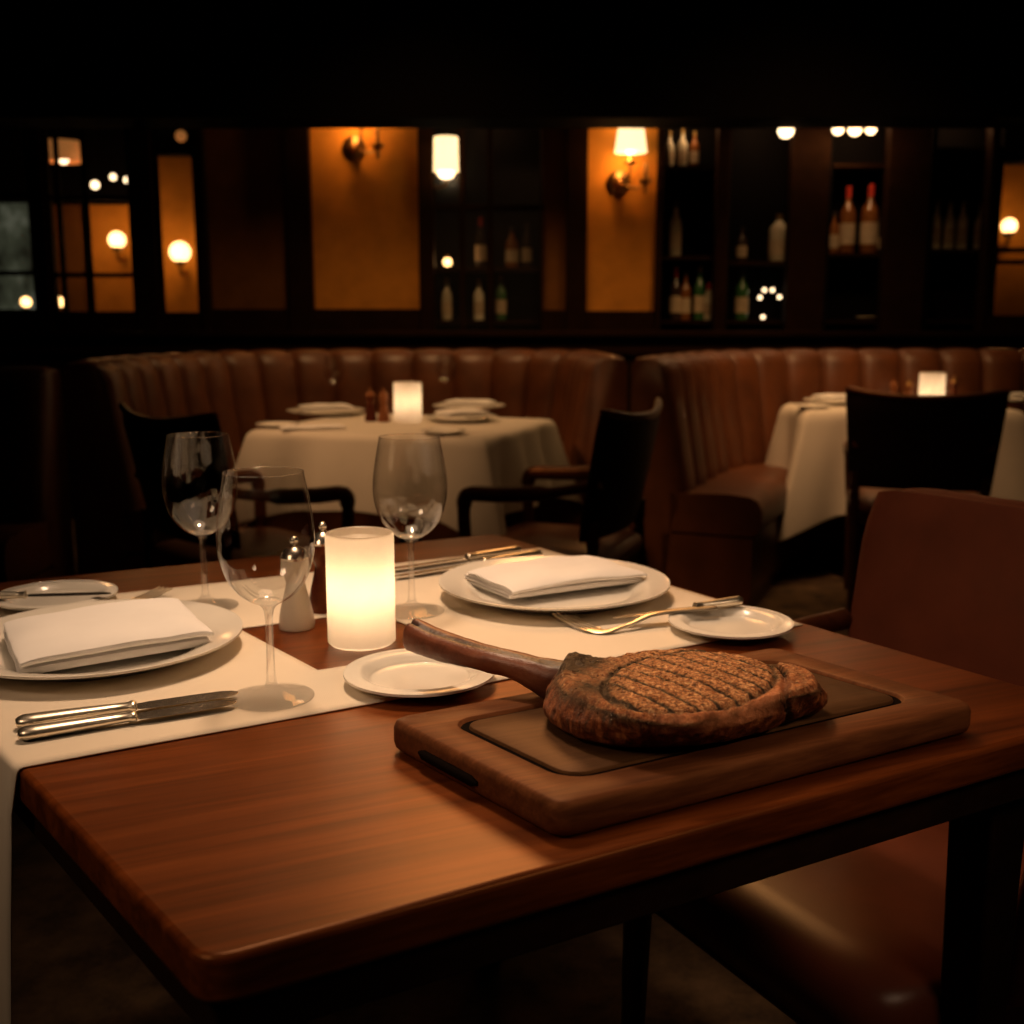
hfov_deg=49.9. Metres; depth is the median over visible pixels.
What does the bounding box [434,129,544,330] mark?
cabinet
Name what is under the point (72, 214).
wall panel
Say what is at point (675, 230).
bottle
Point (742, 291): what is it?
bottle
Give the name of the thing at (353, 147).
wall sconce
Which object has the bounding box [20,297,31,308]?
globe lamp
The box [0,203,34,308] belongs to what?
window pane
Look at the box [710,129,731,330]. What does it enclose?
trim
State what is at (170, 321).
window
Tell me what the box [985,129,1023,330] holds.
window
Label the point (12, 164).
window
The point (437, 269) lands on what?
shelf
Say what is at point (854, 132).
light
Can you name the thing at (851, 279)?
cabinet
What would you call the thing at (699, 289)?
bottle
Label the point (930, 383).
glass candle
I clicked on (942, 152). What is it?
shelf
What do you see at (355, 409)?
dinner plate
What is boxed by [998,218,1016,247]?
globe lamp
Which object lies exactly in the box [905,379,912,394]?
mill
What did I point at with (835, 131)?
light
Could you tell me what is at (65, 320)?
window
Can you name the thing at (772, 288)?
light
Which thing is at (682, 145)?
bottle
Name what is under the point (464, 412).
folded napkin
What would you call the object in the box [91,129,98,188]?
globe lamp
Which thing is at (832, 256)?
shelf
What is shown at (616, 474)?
armchair
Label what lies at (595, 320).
trim rail
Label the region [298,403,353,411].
folded napkin
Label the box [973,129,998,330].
trim
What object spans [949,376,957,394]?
mill
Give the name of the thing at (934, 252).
shelf
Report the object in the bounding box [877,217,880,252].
bottle
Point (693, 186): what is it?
cabinet
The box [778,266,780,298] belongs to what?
light
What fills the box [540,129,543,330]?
trim
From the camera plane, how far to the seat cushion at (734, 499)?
4.26 m
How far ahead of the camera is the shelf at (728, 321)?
6.16 m
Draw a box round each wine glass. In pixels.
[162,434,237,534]
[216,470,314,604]
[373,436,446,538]
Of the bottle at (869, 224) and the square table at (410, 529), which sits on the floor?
the square table at (410, 529)
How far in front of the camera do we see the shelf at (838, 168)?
6.07 m
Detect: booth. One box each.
[64,348,627,574]
[629,348,1023,606]
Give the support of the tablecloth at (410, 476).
on the square table at (410, 529)
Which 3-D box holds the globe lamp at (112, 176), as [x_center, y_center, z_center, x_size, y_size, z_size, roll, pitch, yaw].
[-2.553,-2.513,6.975,0.040,0.789,0.040,0,10,0]
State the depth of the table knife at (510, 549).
1.69 m
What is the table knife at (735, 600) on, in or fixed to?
on the bread plate at (734, 623)
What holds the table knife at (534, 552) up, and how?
on the table runner at (420, 596)
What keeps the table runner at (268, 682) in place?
on the dining table at (301, 870)
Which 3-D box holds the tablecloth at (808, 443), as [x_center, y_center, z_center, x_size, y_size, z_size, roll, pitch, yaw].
[1.700,-0.188,4.868,1.165,0.556,0.570,0,10,0]
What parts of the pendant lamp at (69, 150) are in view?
bulb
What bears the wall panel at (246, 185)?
attached to the wall
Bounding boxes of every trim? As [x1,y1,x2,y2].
[25,129,53,330]
[127,129,160,330]
[193,129,212,330]
[283,129,314,330]
[417,129,435,330]
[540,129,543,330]
[565,129,587,330]
[654,129,664,330]
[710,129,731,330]
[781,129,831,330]
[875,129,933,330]
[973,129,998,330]
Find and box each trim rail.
[314,309,419,330]
[586,311,654,330]
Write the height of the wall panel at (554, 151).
1.245 m
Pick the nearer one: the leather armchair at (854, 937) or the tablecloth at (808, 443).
the leather armchair at (854, 937)
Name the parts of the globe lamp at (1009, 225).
globe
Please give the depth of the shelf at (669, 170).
6.07 m
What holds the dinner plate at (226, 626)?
on the table runner at (268, 682)
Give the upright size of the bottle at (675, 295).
0.295 m
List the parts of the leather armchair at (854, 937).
leg, arm, seat rail, seat, backrest, arm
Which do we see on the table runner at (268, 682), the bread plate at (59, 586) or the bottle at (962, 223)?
the bread plate at (59, 586)
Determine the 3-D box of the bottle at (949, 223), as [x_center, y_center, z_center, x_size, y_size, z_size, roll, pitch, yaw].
[2.461,-1.607,6.187,0.059,0.262,0.059,0,10,0]
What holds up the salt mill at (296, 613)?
on the dining table at (301, 870)
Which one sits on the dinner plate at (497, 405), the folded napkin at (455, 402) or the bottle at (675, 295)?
the folded napkin at (455, 402)
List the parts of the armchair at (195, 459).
leg, rail, backrest, arm, leg, seat, arm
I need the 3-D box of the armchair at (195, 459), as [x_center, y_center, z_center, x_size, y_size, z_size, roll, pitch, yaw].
[-0.844,0.113,3.325,0.553,0.880,0.576,-9,13,-43]
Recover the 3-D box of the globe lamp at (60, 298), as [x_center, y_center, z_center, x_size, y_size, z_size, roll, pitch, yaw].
[-2.913,-0.754,7.176,0.200,1.276,0.195,0,10,0]
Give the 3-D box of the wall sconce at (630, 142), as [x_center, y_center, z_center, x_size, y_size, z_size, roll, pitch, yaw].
[0.635,-1.895,5.896,0.236,0.370,0.196,0,10,0]
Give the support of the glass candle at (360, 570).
on the dining table at (301, 870)
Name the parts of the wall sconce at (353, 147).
arm, arm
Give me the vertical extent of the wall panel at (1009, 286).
1.029 m
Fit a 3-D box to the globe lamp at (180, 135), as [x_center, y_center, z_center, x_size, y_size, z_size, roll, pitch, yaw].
[-2.076,-2.604,6.858,0.070,0.569,0.070,0,10,0]
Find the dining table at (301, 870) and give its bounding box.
[0,535,1023,1023]
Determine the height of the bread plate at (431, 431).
0.013 m
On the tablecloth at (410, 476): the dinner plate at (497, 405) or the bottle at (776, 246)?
the dinner plate at (497, 405)
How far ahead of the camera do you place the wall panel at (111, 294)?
7.42 m
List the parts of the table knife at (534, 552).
blade, handle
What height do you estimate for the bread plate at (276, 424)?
0.013 m
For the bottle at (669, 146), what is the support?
on the cabinet at (693, 186)
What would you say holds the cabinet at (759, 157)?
on the wall
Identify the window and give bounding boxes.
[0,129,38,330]
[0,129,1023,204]
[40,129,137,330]
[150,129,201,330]
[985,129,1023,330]
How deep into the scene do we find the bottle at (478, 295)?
6.24 m
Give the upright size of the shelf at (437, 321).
0.020 m
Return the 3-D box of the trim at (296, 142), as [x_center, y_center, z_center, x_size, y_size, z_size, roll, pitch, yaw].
[-1.164,-1.612,6.029,0.137,1.245,0.090,0,10,0]
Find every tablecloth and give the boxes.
[232,413,582,535]
[765,403,1023,541]
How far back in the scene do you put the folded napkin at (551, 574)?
1.46 m
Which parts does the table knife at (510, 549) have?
blade, handle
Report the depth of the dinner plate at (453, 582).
1.44 m
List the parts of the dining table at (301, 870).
leg, leg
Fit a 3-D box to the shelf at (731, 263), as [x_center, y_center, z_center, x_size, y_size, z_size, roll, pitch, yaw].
[1.391,-1.407,6.247,0.373,0.020,0.290,0,10,0]
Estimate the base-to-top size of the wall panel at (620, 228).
1.245 m
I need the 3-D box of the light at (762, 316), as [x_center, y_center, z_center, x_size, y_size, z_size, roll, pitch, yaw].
[1.438,-1.252,6.279,0.022,0.296,0.022,0,10,0]
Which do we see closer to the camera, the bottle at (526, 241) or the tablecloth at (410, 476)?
the tablecloth at (410, 476)
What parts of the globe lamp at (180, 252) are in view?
globe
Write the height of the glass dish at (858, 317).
0.021 m
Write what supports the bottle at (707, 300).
on the cabinet at (693, 186)
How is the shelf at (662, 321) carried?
attached to the cabinet at (693, 186)
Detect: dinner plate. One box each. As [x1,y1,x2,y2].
[0,599,242,680]
[287,407,364,416]
[427,414,496,422]
[432,403,504,410]
[439,555,669,613]
[803,398,845,404]
[1008,399,1023,402]
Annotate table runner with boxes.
[0,572,405,1023]
[394,548,719,682]
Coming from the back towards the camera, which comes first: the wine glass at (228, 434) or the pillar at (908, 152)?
the pillar at (908, 152)
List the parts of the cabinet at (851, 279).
panel, panel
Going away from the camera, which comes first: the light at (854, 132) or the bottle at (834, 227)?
the light at (854, 132)
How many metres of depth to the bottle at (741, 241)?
6.18 m
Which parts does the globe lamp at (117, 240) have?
globe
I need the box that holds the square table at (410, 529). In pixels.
[399,517,421,543]
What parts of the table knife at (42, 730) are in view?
handle, blade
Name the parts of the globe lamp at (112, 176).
cord, globe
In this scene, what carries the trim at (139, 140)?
attached to the wall
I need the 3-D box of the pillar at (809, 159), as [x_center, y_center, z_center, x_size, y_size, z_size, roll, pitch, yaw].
[1.616,-1.612,6.029,0.208,1.245,0.090,0,10,0]
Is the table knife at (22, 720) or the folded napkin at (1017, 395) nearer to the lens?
the table knife at (22, 720)
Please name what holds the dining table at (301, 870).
on the floor
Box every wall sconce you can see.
[342,129,383,159]
[607,129,651,194]
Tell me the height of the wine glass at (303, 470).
0.221 m
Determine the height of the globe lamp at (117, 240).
0.202 m
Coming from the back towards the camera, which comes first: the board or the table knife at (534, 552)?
the table knife at (534, 552)
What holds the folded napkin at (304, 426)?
on the tablecloth at (410, 476)
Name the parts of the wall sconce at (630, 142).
arm, lamp shade, bulb, arm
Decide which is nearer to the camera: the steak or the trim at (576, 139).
the steak
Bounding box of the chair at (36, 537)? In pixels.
[0,366,74,582]
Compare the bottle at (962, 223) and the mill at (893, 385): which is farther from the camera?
the bottle at (962, 223)
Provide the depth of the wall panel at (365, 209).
6.05 m
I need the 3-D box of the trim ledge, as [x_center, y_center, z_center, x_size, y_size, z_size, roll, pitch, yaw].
[0.000,-0.938,6.104,10.000,0.132,0.050,0,10,0]
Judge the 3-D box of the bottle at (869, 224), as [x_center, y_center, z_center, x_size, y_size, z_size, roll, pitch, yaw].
[2.010,-1.644,6.181,0.100,0.382,0.100,0,10,0]
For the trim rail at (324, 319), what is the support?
attached to the wall
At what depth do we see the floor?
1.90 m
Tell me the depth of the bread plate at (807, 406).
4.69 m
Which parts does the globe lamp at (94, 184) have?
cord, globe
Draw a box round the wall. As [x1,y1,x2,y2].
[0,337,1023,519]
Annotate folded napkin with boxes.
[3,598,213,673]
[278,424,345,429]
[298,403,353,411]
[434,408,489,417]
[442,399,495,406]
[464,555,646,598]
[811,394,845,400]
[1009,392,1023,398]
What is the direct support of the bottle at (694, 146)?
on the cabinet at (693, 186)
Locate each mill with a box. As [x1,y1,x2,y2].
[279,536,314,631]
[309,522,326,613]
[365,388,376,421]
[378,388,389,421]
[890,379,897,393]
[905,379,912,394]
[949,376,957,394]
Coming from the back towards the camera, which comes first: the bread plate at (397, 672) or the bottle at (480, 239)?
the bottle at (480, 239)
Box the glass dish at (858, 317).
[855,316,875,319]
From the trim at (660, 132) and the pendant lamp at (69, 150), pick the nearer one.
the trim at (660, 132)
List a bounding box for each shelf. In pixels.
[435,267,539,272]
[436,320,539,323]
[661,320,710,323]
[662,256,712,261]
[664,165,714,175]
[727,320,781,323]
[729,261,784,266]
[826,320,875,323]
[829,253,879,259]
[833,163,884,173]
[926,320,973,323]
[931,249,978,255]
[937,147,1003,158]
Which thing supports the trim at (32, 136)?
attached to the wall
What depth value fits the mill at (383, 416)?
4.06 m
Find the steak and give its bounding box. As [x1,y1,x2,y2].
[402,618,827,748]
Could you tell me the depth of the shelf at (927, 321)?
6.16 m
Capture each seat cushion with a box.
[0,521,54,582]
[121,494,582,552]
[669,463,787,536]
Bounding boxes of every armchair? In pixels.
[119,402,355,568]
[456,397,662,566]
[621,488,1023,1023]
[843,387,1011,613]
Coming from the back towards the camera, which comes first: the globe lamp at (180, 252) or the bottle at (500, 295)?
the globe lamp at (180, 252)
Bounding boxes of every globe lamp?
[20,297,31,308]
[59,297,62,310]
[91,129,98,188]
[108,231,126,262]
[110,129,115,179]
[169,241,190,276]
[175,129,186,141]
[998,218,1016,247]
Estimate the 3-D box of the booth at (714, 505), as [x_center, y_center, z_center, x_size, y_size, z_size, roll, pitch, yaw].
[1.726,-0.246,5.072,2.923,0.986,1.129,-4,11,-23]
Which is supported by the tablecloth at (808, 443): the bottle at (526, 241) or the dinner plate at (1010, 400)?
the dinner plate at (1010, 400)
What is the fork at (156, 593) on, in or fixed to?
on the table runner at (268, 682)
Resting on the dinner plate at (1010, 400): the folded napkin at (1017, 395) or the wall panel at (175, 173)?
the folded napkin at (1017, 395)
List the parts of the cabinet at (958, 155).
panel, panel, panel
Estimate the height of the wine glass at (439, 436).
0.221 m
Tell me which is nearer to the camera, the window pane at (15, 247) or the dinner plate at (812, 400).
the dinner plate at (812, 400)
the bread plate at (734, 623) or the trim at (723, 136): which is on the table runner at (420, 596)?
the bread plate at (734, 623)
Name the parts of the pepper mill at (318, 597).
knob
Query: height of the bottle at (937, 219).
0.273 m
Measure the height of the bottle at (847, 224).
0.371 m
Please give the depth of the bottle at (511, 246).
6.18 m
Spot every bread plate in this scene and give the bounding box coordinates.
[0,580,117,610]
[256,421,299,427]
[343,649,494,697]
[420,428,465,434]
[668,605,793,640]
[795,404,831,408]
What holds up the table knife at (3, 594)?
on the bread plate at (59, 586)
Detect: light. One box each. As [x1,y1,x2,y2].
[443,255,451,265]
[758,266,761,298]
[761,266,764,318]
[771,266,773,291]
[778,129,793,137]
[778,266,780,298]
[832,129,843,134]
[848,129,861,135]
[865,129,875,134]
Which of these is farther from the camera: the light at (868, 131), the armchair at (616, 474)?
the light at (868, 131)
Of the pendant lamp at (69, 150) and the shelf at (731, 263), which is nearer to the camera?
the shelf at (731, 263)
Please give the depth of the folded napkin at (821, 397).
4.90 m
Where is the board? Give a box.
[394,649,970,835]
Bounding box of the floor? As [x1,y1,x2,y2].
[12,520,847,1023]
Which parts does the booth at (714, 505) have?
seat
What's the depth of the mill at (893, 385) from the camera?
5.06 m
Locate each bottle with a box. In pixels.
[442,278,451,319]
[474,279,483,319]
[475,217,486,266]
[495,275,506,319]
[505,227,518,266]
[522,223,531,266]
[664,131,673,164]
[669,201,681,255]
[669,267,681,319]
[677,129,686,164]
[681,271,690,319]
[689,131,698,164]
[693,266,704,319]
[704,283,710,319]
[734,269,748,319]
[735,226,746,260]
[768,214,785,260]
[829,211,838,252]
[838,186,855,252]
[859,184,878,252]
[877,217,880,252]
[931,200,941,248]
[943,202,954,248]
[956,201,967,248]
[973,204,981,248]
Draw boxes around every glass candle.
[325,526,395,650]
[393,381,421,421]
[918,372,945,394]
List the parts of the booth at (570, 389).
seat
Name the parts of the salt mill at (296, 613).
knob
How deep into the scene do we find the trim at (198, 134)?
6.00 m
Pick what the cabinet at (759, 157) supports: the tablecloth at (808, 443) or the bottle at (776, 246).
the bottle at (776, 246)
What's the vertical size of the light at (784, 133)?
0.325 m
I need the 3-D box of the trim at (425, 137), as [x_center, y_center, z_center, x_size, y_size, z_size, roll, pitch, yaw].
[-0.468,-1.612,6.029,0.082,1.245,0.090,0,10,0]
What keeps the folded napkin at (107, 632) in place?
on the dinner plate at (226, 626)
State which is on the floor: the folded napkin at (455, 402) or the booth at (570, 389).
the booth at (570, 389)
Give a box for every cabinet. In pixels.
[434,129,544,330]
[660,129,715,330]
[726,129,788,330]
[823,129,885,330]
[921,129,1006,330]
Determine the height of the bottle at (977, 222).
0.251 m
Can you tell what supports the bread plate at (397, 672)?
on the table runner at (420, 596)
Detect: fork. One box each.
[130,586,171,598]
[552,605,717,632]
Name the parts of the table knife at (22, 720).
handle, blade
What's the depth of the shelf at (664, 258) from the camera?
6.10 m
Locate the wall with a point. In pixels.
(58, 362)
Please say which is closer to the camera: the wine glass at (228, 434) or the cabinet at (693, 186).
the wine glass at (228, 434)
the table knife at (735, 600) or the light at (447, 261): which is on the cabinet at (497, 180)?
the light at (447, 261)
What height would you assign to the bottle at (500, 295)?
0.251 m
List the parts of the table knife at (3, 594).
handle, blade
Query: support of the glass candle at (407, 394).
on the tablecloth at (410, 476)
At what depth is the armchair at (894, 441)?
4.07 m
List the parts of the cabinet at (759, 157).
panel, panel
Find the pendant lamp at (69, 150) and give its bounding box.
[49,129,80,164]
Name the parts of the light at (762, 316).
cord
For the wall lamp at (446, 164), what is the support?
attached to the wall
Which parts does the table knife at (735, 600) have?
blade, handle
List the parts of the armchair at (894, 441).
leg, arm, leg, seat rail, seat, backrest, rail, arm, leg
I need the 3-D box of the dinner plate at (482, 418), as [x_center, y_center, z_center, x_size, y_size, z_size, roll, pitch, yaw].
[-0.186,-0.348,4.098,0.263,0.019,0.263,0,10,0]
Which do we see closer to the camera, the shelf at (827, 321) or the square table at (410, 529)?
the square table at (410, 529)
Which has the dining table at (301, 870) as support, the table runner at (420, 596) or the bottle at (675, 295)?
the table runner at (420, 596)
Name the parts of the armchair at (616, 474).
arm, seat, arm, leg, backrest, rail, seat rail, leg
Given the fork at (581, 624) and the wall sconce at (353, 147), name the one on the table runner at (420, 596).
the fork at (581, 624)
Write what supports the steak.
on the board
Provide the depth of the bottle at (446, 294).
6.24 m
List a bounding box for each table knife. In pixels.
[0,591,110,599]
[15,691,237,727]
[17,700,235,740]
[394,545,521,568]
[395,549,542,576]
[613,596,742,618]
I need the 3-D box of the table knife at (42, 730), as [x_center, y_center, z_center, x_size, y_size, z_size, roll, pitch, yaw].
[-0.344,0.185,0.995,0.189,0.012,0.020,-5,11,-27]
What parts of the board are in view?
panel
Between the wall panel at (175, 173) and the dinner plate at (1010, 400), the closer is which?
the dinner plate at (1010, 400)
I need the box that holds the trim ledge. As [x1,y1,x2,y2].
[0,331,1023,354]
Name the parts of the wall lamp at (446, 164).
lamp shade, bulb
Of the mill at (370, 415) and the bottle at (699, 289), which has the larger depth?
the bottle at (699, 289)
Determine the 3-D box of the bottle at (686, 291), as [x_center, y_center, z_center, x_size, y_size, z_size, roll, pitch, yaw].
[0.987,-1.230,6.252,0.059,0.273,0.059,0,10,0]
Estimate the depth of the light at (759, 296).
6.27 m
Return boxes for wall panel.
[53,205,89,310]
[81,205,133,310]
[158,157,197,311]
[205,129,288,308]
[310,129,419,308]
[543,129,566,309]
[586,129,656,310]
[993,165,1023,314]
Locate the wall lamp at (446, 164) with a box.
[433,135,458,188]
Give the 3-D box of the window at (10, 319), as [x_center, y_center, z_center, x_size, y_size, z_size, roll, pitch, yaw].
[-2.766,-1.612,6.029,0.296,1.245,0.050,0,10,0]

